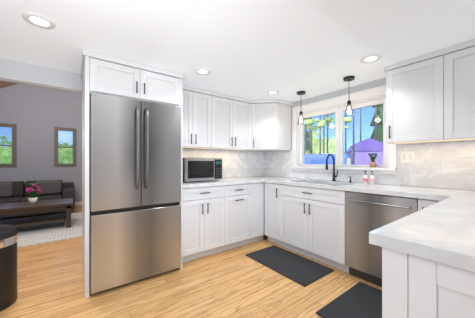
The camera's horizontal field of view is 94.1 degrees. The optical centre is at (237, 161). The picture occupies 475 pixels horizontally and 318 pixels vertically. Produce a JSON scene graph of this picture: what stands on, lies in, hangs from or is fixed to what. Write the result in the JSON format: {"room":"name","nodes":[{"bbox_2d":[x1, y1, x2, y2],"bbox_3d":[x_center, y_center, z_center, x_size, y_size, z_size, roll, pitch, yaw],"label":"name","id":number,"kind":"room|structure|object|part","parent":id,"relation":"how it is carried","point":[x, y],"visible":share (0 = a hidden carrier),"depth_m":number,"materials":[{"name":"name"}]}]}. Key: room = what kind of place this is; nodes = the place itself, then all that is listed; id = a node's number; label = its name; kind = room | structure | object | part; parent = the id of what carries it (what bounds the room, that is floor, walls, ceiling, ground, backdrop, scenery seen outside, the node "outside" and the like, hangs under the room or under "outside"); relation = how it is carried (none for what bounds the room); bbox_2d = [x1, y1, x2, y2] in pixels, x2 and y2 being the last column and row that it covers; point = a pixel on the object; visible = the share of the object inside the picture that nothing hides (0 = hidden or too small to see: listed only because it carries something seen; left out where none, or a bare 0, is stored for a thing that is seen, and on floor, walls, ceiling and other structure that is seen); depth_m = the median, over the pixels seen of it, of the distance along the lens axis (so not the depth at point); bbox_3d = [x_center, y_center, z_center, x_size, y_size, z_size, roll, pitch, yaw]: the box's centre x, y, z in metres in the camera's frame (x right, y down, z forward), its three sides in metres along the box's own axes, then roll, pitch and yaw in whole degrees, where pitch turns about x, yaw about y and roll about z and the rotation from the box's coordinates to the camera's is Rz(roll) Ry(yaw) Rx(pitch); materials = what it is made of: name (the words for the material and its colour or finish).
{"room":"kitchen","nodes":[
{"label":"kitchen","id":0,"kind":"room"},
{"bbox_2d":[0,81,17,88],"bbox_3d":[-3.212,-2.100,4.153,7.300,0.840,4.550,0,0,-37],"label":"ceiling","id":1,"kind":"structure","parent":0,"point":[3,84],"depth_m":5.05,"materials":[{"name":"brown wood"}]},
{"bbox_2d":[0,80,79,92],"bbox_3d":[-1.913,-0.620,2.422,7.300,3.600,0.019,0,0,-37],"label":"wall","id":2,"kind":"structure","parent":0,"point":[40,86],"depth_m":2.30,"materials":[{"name":"beige paint"}]},
{"bbox_2d":[0,84,81,201],"bbox_3d":[-4.524,-0.620,5.901,7.300,3.600,0.120,0,0,-37],"label":"wall","id":3,"kind":"structure","parent":0,"point":[36,114],"depth_m":5.53,"materials":[{"name":"paint"}]},
{"bbox_2d":[75,201,81,205],"bbox_3d":[-4.483,1.125,5.846,7.280,0.109,0.014,0,0,-37],"label":"baseboard","id":4,"kind":"structure","parent":3,"relation":"attached to","point":[78,203],"depth_m":5.98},
{"bbox_2d":[0,58,260,177],"bbox_3d":[-2.108,-0.620,2.200,6.720,3.600,0.100,0,0,-37],"label":"wall","id":5,"kind":"structure","parent":0,"point":[24,73],"depth_m":2.23,"materials":[{"name":"grey paint"}]},
{"bbox_2d":[182,85,205,148],"bbox_3d":[-0.654,-0.580,3.020,0.614,0.774,0.327,0,0,-37],"label":"upper cabinet","id":6,"kind":"object","parent":5,"relation":"attached to","point":[193,99],"depth_m":2.88,"materials":[{"name":"white wood"}]},
{"bbox_2d":[182,149,264,177],"bbox_3d":[-0.246,0.032,3.529,1.881,0.443,0.010,0,0,-37],"label":"backsplash","id":7,"kind":"structure","parent":5,"relation":"attached to","point":[242,163],"depth_m":3.69,"materials":[{"name":"tile"}]},
{"bbox_2d":[206,90,249,150],"bbox_3d":[-0.158,-0.580,3.366,0.829,0.774,0.370,0,0,-37],"label":"upper cabinet","id":8,"kind":"object","parent":5,"relation":"attached to","point":[211,120],"depth_m":3.21,"materials":[{"name":"white wood"}]},
{"bbox_2d":[250,99,292,151],"bbox_3d":[0.429,-0.580,3.654,0.669,0.774,0.614,0,0,-37],"label":"upper cabinet","id":9,"kind":"object","parent":5,"relation":"attached to","point":[270,120],"depth_m":3.46,"materials":[{"name":"white wood"}]},
{"bbox_2d":[0,205,381,317],"bbox_3d":[-1.756,1.230,2.214,7.300,0.100,9.500,0,0,-37],"label":"floor","id":10,"kind":"structure","parent":0,"point":[236,282],"depth_m":2.03,"materials":[{"name":"brown wood"}]},
{"bbox_2d":[0,225,17,310],"bbox_3d":[-2.005,0.852,1.788,0.324,0.655,0.347,0,0,-37],"label":"trash can","id":11,"kind":"object","parent":10,"relation":"on","point":[8,262],"visible":1,"depth_m":1.79,"materials":[{"name":"black metal"}]},
{"bbox_2d":[0,180,74,217],"bbox_3d":[-4.967,0.793,4.642,2.480,0.747,0.960,0,0,-37],"label":"sofa","id":12,"kind":"object","parent":10,"relation":"on","point":[12,191],"visible":0.62,"depth_m":4.87,"materials":[{"name":"fabric"}]},
{"bbox_2d":[16,212,81,247],"bbox_3d":[-3.856,1.174,3.720,2.550,0.010,2.070,0,0,-37],"label":"rug","id":13,"kind":"object","parent":10,"relation":"on","point":[33,234],"depth_m":3.67,"materials":[{"name":"white fabric"}]},
{"bbox_2d":[0,198,72,227],"bbox_3d":[-3.778,0.949,3.741,1.600,0.437,0.670,0,0,-37],"label":"coffee table","id":14,"kind":"object","parent":13,"relation":"on","point":[27,207],"visible":0.98,"depth_m":3.82,"materials":[{"name":"brown wood"}]},
{"bbox_2d":[25,183,41,203],"bbox_3d":[-3.609,0.551,3.912,0.227,0.356,0.220,0,0,-37],"label":"flower pot","id":15,"kind":"object","parent":14,"relation":"on","point":[34,189],"visible":1,"depth_m":3.87,"materials":[{"name":"white"}]},
{"bbox_2d":[80,49,182,297],"bbox_3d":[-1.155,0.106,2.421,0.904,2.147,0.686,0,0,-37],"label":"surround","id":16,"kind":"object","parent":10,"relation":"on","point":[104,74],"visible":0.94,"depth_m":2.10,"materials":[{"name":"white wood"}]},
{"bbox_2d":[89,93,180,293],"bbox_3d":[-1.115,0.290,2.385,0.815,1.780,0.736,0,0,-37],"label":"fridge","id":17,"kind":"object","parent":10,"relation":"on","point":[134,189],"visible":0.96,"depth_m":2.10,"materials":[{"name":"grey metal"}]},
{"bbox_3d":[-0.916,-0.135,2.121,0.105,0.788,0.074,0,0,-37],"label":"handle","id":18,"kind":"part","parent":17,"relation":"part of","materials":[{"name":"silver metal"}]},
{"bbox_2d":[182,185,229,262],"bbox_3d":[-0.558,0.739,2.918,0.645,0.884,0.607,0,0,-37],"label":"base cabinet","id":19,"kind":"object","parent":10,"relation":"on","point":[216,219],"depth_m":2.68,"materials":[{"name":"white wood"}]},
{"bbox_2d":[182,176,261,187],"bbox_3d":[-0.317,0.275,3.084,1.230,0.040,0.632,0,0,-37],"label":"countertop","id":20,"kind":"structure","parent":19,"relation":"on","point":[252,179],"depth_m":2.89,"materials":[{"name":"stone"}]},
{"bbox_2d":[182,157,221,181],"bbox_3d":[-0.532,0.100,3.007,0.540,0.309,0.382,0,0,-37],"label":"microwave","id":21,"kind":"object","parent":20,"relation":"on","point":[200,169],"visible":0.96,"depth_m":2.83,"materials":[{"name":"grey plastic"}]},
{"bbox_2d":[230,183,253,248],"bbox_3d":[-0.193,0.739,3.192,0.502,0.884,0.607,0,0,-37],"label":"base cabinet","id":22,"kind":"object","parent":10,"relation":"on","point":[241,195],"depth_m":3.02,"materials":[{"name":"white wood"}]},
{"bbox_2d":[254,182,263,241],"bbox_3d":[0.084,0.739,3.400,0.308,0.884,0.607,0,0,-37],"label":"base cabinet","id":23,"kind":"object","parent":10,"relation":"on","point":[258,187],"depth_m":3.20,"materials":[{"name":"white wood"}]},
{"bbox_2d":[264,182,275,243],"bbox_3d":[0.739,0.739,3.293,0.607,0.884,0.386,0,0,-37],"label":"base cabinet","id":24,"kind":"object","parent":10,"relation":"on","point":[269,188],"depth_m":3.17,"materials":[{"name":"white wood"}]},
{"bbox_2d":[245,245,333,286],"bbox_3d":[0.573,1.173,2.593,0.520,0.014,0.890,0,0,-37],"label":"area rug","id":25,"kind":"object","parent":10,"relation":"on","point":[301,270],"visible":0.98,"depth_m":2.50,"materials":[{"name":"black rubber"}]},
{"bbox_2d":[276,184,348,272],"bbox_3d":[1.070,0.739,2.852,0.607,0.884,0.950,0,0,-37],"label":"base cabinet","id":26,"kind":"object","parent":10,"relation":"on","point":[308,221],"depth_m":2.60,"materials":[{"name":"white wood"}]},
{"bbox_2d":[258,176,474,199],"bbox_3d":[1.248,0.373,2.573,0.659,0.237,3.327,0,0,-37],"label":"countertop","id":27,"kind":"structure","parent":26,"relation":"on","point":[429,193],"depth_m":2.21,"materials":[{"name":"stone"}]},
{"bbox_2d":[326,154,337,180],"bbox_3d":[1.231,0.074,2.875,0.211,0.360,0.091,0,0,-37],"label":"faucet","id":28,"kind":"object","parent":27,"relation":"on","point":[334,176],"visible":1,"depth_m":2.92,"materials":[{"name":"black metal"}]},
{"bbox_2d":[363,171,367,183],"bbox_3d":[1.508,0.179,2.602,0.056,0.150,0.052,0,0,-37],"label":"soap bottle","id":29,"kind":"object","parent":27,"relation":"on","point":[365,179],"visible":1,"depth_m":2.58,"materials":[{"name":"white"}]},
{"bbox_2d":[370,171,374,183],"bbox_3d":[1.550,0.179,2.546,0.056,0.150,0.052,0,0,-37],"label":"soap bottle","id":30,"kind":"object","parent":27,"relation":"on","point":[372,179],"visible":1,"depth_m":2.53,"materials":[{"name":"white"}]},
{"bbox_2d":[316,282,381,317],"bbox_3d":[1.068,1.173,1.718,0.740,0.014,0.555,0,0,-37],"label":"area rug","id":31,"kind":"object","parent":10,"relation":"on","point":[360,300],"visible":0.62,"depth_m":1.81,"materials":[{"name":"black rubber"}]},
{"bbox_2d":[345,191,417,286],"bbox_3d":[1.510,0.740,2.212,0.639,0.881,0.594,0,0,-37],"label":"dishwasher","id":32,"kind":"object","parent":10,"relation":"on","point":[366,214],"visible":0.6,"depth_m":2.12,"materials":[{"name":"grey metal"}]},
{"bbox_3d":[1.274,0.380,2.034,0.047,0.018,0.519,0,0,-37],"label":"handle","id":33,"kind":"part","parent":32,"relation":"part of","materials":[{"name":"silver metal"}]},
{"bbox_2d":[382,247,474,317],"bbox_3d":[1.497,0.739,1.129,1.994,0.883,0.629,0,0,-37],"label":"base cabinet","id":34,"kind":"object","parent":10,"relation":"on","point":[413,286],"visible":0.58,"depth_m":0.69,"materials":[{"name":"white wood"}]},
{"bbox_2d":[369,196,474,271],"bbox_3d":[1.229,0.275,0.924,1.350,0.040,0.710,0,0,-37],"label":"countertop","id":35,"kind":"structure","parent":34,"relation":"on","point":[442,231],"depth_m":0.79,"materials":[{"name":"stone"}]},
{"bbox_2d":[418,199,439,210],"bbox_3d":[1.789,0.739,1.894,0.607,0.884,0.241,0,0,-37],"label":"base cabinet","id":36,"kind":"object","parent":10,"relation":"on","point":[422,203],"depth_m":1.77,"materials":[{"name":"white wood"}]},
{"bbox_2d":[0,0,474,101],"bbox_3d":[0.513,-1.020,1.091,3.860,0.100,4.820,0,0,-37],"label":"ceiling","id":37,"kind":"structure","parent":0,"point":[288,50],"depth_m":1.71,"materials":[{"name":"white paint"}]},
{"bbox_2d":[22,12,55,28],"bbox_3d":[-1.356,-0.964,1.514,0.174,0.012,0.174,0,0,44],"label":"recessed light","id":38,"kind":"object","parent":37,"relation":"in","point":[38,20],"depth_m":1.50,"materials":[{"name":"white plastic"}]},
{"bbox_2d":[195,68,210,74],"bbox_3d":[-0.368,-0.964,2.356,0.174,0.012,0.174,0,0,44],"label":"recessed light","id":39,"kind":"object","parent":37,"relation":"in","point":[201,71],"depth_m":2.34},
{"bbox_2d":[267,90,278,94],"bbox_3d":[0.493,-0.964,3.065,0.174,0.012,0.174,0,0,44],"label":"recessed light","id":40,"kind":"object","parent":37,"relation":"in","point":[271,92],"depth_m":3.05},
{"bbox_2d":[297,91,305,124],"bbox_3d":[0.881,-0.744,3.065,0.120,0.447,0.120,0,0,-37],"label":"pendant light","id":41,"kind":"object","parent":37,"relation":"hanging from","point":[301,93],"visible":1,"depth_m":3.05,"materials":[{"name":"clear glass"}]},
{"bbox_2d":[343,76,354,116],"bbox_3d":[1.279,-0.744,2.535,0.120,0.447,0.120,0,0,-37],"label":"pendant light","id":42,"kind":"object","parent":37,"relation":"hanging from","point":[348,78],"visible":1,"depth_m":2.52,"materials":[{"name":"clear glass"}]},
{"bbox_2d":[360,54,381,62],"bbox_3d":[1.244,-0.964,2.066,0.174,0.012,0.174,0,0,44],"label":"recessed light","id":43,"kind":"object","parent":37,"relation":"in","point":[370,58],"depth_m":2.05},
{"bbox_2d":[268,77,474,190],"bbox_3d":[2.008,0.105,2.214,0.120,2.150,4.820,0,0,-37],"label":"wall","id":44,"kind":"structure","parent":0,"point":[363,86],"depth_m":2.94,"materials":[{"name":"grey paint"}]},
{"bbox_2d":[291,85,396,174],"bbox_3d":[1.353,-0.368,3.027,0.170,1.016,1.433,0,0,-37],"label":"kitchen window","id":45,"kind":"structure","parent":44,"relation":"in","point":[339,107],"depth_m":2.98,"materials":[{"name":"clear glass"}]},
{"bbox_2d":[347,154,350,166],"bbox_3d":[1.433,-0.021,2.849,0.054,0.170,0.048,0,0,-37],"label":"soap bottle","id":46,"kind":"object","parent":45,"relation":"on","point":[348,162],"visible":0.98,"depth_m":2.83,"materials":[{"name":"white plastic"}]},
{"bbox_2d":[368,153,377,166],"bbox_3d":[1.606,-0.022,2.620,0.082,0.172,0.090,0,0,-37],"label":"plant","id":47,"kind":"object","parent":45,"relation":"on","point":[372,158],"visible":1,"depth_m":2.60,"materials":[{"name":"green plant"}]},
{"bbox_2d":[265,141,474,189],"bbox_3d":[1.680,0.032,2.542,0.010,0.443,3.900,0,0,-37],"label":"backsplash","id":48,"kind":"structure","parent":44,"relation":"attached to","point":[449,165],"depth_m":2.25,"materials":[{"name":"tile"}]},
{"bbox_2d":[401,151,413,162],"bbox_3d":[1.808,-0.050,2.355,0.007,0.120,0.115,0,0,-37],"label":"outlet plates","id":49,"kind":"object","parent":48,"relation":"attached to","point":[407,157],"visible":1,"depth_m":2.35,"materials":[{"name":"white plastic"}]},
{"bbox_2d":[384,52,431,144],"bbox_3d":[1.781,-0.580,2.139,0.327,0.774,0.493,0,0,-37],"label":"upper cabinet","id":50,"kind":"object","parent":44,"relation":"attached to","point":[430,97],"depth_m":2.09,"materials":[{"name":"white wood"}]},
{"bbox_2d":[432,39,474,142],"bbox_3d":[2.155,-0.580,1.641,0.327,0.774,0.987,0,0,-37],"label":"upper cabinet","id":51,"kind":"object","parent":44,"relation":"attached to","point":[453,67],"depth_m":1.84,"materials":[{"name":"white wood"}]},
{"bbox_3d":[29.174,-0.618,25.625,69.881,4.695,90.000,0,0,-37],"label":"ground","id":52,"kind":"structure","parent":0,"visible":0},
{"bbox_2d":[0,136,72,163],"bbox_3d":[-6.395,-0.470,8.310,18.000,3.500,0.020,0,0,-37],"label":"hedge","id":53,"kind":"object","parent":52,"relation":"on","point":[60,152],"depth_m":8.14,"materials":[{"name":"green plant"}]},
{"bbox_2d":[306,129,334,153],"bbox_3d":[13.719,-6.820,47.577,8.363,14.000,11.092,0,0,-37],"label":"treeline","id":54,"kind":"object","parent":52,"relation":"on","point":[315,144],"depth_m":46.74,"materials":[{"name":"green plant"}]},
{"bbox_2d":[304,154,349,164],"bbox_3d":[4.434,0.296,12.539,3.400,1.450,1.400,0,0,30],"label":"tarp","id":55,"kind":"object","parent":52,"relation":"on","point":[319,160],"depth_m":11.78,"materials":[{"name":"blue"}]},
{"bbox_2d":[304,104,382,164],"bbox_3d":[10.398,-10.836,29.092,26.912,23.299,26.808,0,0,-37],"label":"trees","id":56,"kind":"object","parent":52,"relation":"on","point":[378,109],"depth_m":21.69,"materials":[{"name":"green plant"}]},
{"bbox_2d":[347,138,382,164],"bbox_3d":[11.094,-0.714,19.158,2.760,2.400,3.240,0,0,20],"label":"house","id":57,"kind":"object","parent":52,"relation":"on","point":[368,147],"depth_m":17.77,"materials":[{"name":"purple"}]}
]}

